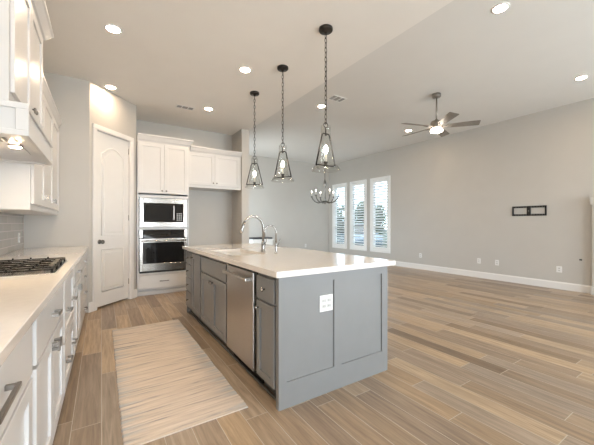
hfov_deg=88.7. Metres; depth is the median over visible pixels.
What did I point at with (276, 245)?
faucet
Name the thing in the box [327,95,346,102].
ceiling vent
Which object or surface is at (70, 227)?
wall
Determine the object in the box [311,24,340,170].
pendant light
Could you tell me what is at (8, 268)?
cooktop
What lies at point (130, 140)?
trim
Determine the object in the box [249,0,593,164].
ceiling
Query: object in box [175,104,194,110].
ceiling vent
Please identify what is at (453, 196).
wall
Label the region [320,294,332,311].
wall outlet
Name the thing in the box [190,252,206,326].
base cabinet
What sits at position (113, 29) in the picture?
diffuser
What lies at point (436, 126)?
ceiling fan
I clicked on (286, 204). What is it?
wall
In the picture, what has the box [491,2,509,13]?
recessed light
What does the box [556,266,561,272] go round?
wall outlet
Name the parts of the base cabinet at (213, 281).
door, door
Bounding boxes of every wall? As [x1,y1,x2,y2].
[24,71,89,312]
[90,82,135,301]
[136,120,231,245]
[232,129,248,243]
[249,155,328,251]
[329,98,593,285]
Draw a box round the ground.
[339,230,386,247]
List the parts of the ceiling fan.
blade, blade, blade, blade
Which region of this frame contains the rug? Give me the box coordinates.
[112,319,247,444]
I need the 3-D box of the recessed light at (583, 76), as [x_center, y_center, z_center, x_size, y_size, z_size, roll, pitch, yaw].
[4.270,-2.185,4.564,0.164,0.008,0.164,0,0,-33]
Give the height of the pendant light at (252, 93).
1.436 m
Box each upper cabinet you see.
[0,0,53,125]
[0,74,61,214]
[189,145,241,191]
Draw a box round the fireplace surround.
[590,197,593,294]
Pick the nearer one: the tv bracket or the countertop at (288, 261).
the countertop at (288, 261)
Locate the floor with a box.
[53,265,593,444]
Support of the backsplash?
attached to the wall
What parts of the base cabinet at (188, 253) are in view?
drawer, drawer, drawer, drawer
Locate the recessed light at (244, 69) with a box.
[239,66,251,72]
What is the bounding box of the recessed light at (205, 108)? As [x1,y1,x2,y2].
[204,107,212,110]
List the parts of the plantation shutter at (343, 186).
panel frame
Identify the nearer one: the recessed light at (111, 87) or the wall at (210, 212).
the recessed light at (111, 87)
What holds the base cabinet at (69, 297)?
on the floor
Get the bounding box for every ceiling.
[43,0,452,134]
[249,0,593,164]
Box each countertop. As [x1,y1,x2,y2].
[0,246,88,366]
[182,243,395,277]
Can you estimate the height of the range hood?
0.191 m
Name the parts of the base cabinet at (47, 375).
door, drawer, pull, pull, door, pull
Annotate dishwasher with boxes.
[222,264,264,382]
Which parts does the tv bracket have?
plate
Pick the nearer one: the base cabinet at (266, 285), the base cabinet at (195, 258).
the base cabinet at (266, 285)
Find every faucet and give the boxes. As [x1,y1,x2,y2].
[239,215,266,251]
[264,225,279,253]
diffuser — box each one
[106,26,119,32]
[240,68,249,71]
[494,5,507,12]
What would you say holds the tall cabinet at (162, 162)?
on the floor
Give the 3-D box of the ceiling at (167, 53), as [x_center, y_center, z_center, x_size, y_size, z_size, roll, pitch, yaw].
[-0.320,-2.205,1.958,3.650,0.470,9.640,0,0,-33]
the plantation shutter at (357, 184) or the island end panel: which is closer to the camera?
the island end panel
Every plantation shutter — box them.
[332,183,346,248]
[350,179,366,250]
[370,175,390,252]
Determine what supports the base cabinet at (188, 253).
on the floor
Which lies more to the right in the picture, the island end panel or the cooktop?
the island end panel
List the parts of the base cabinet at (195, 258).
door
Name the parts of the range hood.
insert plate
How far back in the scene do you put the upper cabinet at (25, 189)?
2.81 m
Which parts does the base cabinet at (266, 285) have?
drawer, door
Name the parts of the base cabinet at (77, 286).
door, drawer, door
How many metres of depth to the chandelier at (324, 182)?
8.57 m
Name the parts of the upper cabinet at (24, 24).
door, door, crown moulding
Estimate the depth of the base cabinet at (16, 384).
0.95 m
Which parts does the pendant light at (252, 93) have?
frame, chain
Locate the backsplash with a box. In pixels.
[0,212,23,254]
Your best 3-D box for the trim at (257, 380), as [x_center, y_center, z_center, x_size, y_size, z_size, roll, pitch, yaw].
[-0.798,1.221,3.127,0.016,0.018,2.567,0,0,-33]
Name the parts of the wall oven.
control panel, handle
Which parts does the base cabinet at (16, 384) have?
pull, door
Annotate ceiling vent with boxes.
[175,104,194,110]
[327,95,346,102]
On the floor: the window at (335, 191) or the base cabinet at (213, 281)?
the base cabinet at (213, 281)
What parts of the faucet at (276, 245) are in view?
spout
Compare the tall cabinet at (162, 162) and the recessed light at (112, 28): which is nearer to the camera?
the recessed light at (112, 28)
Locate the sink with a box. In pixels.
[209,252,252,263]
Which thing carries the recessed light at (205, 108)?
in the ceiling at (167, 53)
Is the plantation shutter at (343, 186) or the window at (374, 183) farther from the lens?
the plantation shutter at (343, 186)
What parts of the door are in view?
panel moulding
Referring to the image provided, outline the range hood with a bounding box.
[0,99,52,165]
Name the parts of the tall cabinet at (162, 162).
door, drawer, crown moulding, door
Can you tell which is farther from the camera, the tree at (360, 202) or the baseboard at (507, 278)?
the tree at (360, 202)
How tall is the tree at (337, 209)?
2.993 m
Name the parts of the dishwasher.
handle, door, kick plate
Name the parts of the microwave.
door, control panel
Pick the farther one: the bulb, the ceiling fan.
the ceiling fan
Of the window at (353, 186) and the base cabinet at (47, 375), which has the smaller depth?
the base cabinet at (47, 375)
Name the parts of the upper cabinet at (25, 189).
light rail, door, door, crown moulding, door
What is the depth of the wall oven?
5.27 m
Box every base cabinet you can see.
[0,325,32,444]
[30,282,63,444]
[59,269,77,415]
[71,261,81,367]
[78,251,87,339]
[186,250,196,316]
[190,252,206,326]
[201,255,233,353]
[254,273,275,394]
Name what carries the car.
on the ground
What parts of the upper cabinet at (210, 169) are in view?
door, crown moulding, door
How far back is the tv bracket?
6.09 m
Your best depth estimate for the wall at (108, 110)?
4.58 m
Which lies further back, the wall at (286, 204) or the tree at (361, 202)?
the tree at (361, 202)
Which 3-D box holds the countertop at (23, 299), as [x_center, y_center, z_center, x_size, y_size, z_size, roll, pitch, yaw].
[-1.646,0.330,1.651,0.683,0.040,5.617,0,0,-33]
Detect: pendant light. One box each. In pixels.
[245,91,263,187]
[271,64,293,181]
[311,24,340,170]
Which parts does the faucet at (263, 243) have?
spout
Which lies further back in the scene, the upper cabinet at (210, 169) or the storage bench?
the storage bench
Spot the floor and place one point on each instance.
(472, 360)
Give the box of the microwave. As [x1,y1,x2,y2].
[139,198,186,226]
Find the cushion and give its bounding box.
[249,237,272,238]
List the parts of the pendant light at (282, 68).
frame, chain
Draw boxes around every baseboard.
[89,302,92,312]
[394,261,590,293]
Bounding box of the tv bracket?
[512,205,546,215]
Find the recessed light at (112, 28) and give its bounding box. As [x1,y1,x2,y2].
[104,23,122,33]
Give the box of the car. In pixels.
[337,223,382,246]
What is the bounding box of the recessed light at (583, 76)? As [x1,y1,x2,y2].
[574,75,588,80]
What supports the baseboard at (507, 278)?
attached to the wall at (453, 196)
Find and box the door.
[97,131,128,306]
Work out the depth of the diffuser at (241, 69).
3.89 m
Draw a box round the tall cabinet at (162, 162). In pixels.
[136,132,193,295]
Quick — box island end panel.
[276,266,387,410]
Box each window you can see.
[335,191,336,241]
[353,186,363,247]
[374,183,385,250]
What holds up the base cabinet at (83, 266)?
on the floor
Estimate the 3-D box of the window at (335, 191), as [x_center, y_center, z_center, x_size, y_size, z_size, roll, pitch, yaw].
[1.622,-0.270,11.017,0.055,2.200,0.660,0,0,-33]
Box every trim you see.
[92,123,133,310]
[189,311,275,400]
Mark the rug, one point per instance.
(167, 384)
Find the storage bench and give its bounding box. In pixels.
[249,237,273,244]
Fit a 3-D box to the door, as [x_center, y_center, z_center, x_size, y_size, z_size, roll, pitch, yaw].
[-2.787,-0.061,4.634,0.108,2.531,0.635,0,0,12]
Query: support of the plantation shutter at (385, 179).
attached to the window at (374, 183)
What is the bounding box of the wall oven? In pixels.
[139,229,186,273]
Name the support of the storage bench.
on the floor
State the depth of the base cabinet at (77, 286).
2.80 m
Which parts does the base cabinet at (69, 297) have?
drawer, drawer, pull, pull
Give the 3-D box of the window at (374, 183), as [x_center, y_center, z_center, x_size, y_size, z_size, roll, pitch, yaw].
[2.648,-0.270,9.421,0.055,2.200,0.675,0,0,-33]
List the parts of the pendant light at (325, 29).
frame, chain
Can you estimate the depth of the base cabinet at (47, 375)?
1.46 m
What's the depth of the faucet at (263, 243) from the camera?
3.34 m
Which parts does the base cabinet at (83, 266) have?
drawer, drawer, drawer, drawer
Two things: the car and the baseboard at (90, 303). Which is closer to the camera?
the baseboard at (90, 303)
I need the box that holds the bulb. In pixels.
[324,153,327,167]
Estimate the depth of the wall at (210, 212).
6.47 m
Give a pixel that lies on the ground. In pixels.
(382, 230)
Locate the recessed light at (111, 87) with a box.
[104,84,116,89]
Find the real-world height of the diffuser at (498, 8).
0.005 m
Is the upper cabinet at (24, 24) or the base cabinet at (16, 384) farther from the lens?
the upper cabinet at (24, 24)
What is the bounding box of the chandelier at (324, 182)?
[311,145,338,203]
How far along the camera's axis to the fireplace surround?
5.23 m
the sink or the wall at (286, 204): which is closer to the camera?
the sink
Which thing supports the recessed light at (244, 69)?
in the ceiling at (167, 53)
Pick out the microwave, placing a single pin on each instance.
(153, 212)
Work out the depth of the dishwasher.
2.48 m
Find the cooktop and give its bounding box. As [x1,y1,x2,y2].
[0,257,67,277]
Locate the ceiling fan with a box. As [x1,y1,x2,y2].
[402,92,480,136]
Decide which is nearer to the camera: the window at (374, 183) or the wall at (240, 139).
the wall at (240, 139)
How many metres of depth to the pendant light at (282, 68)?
3.82 m
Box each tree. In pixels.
[337,209,342,232]
[355,202,386,233]
[356,202,385,231]

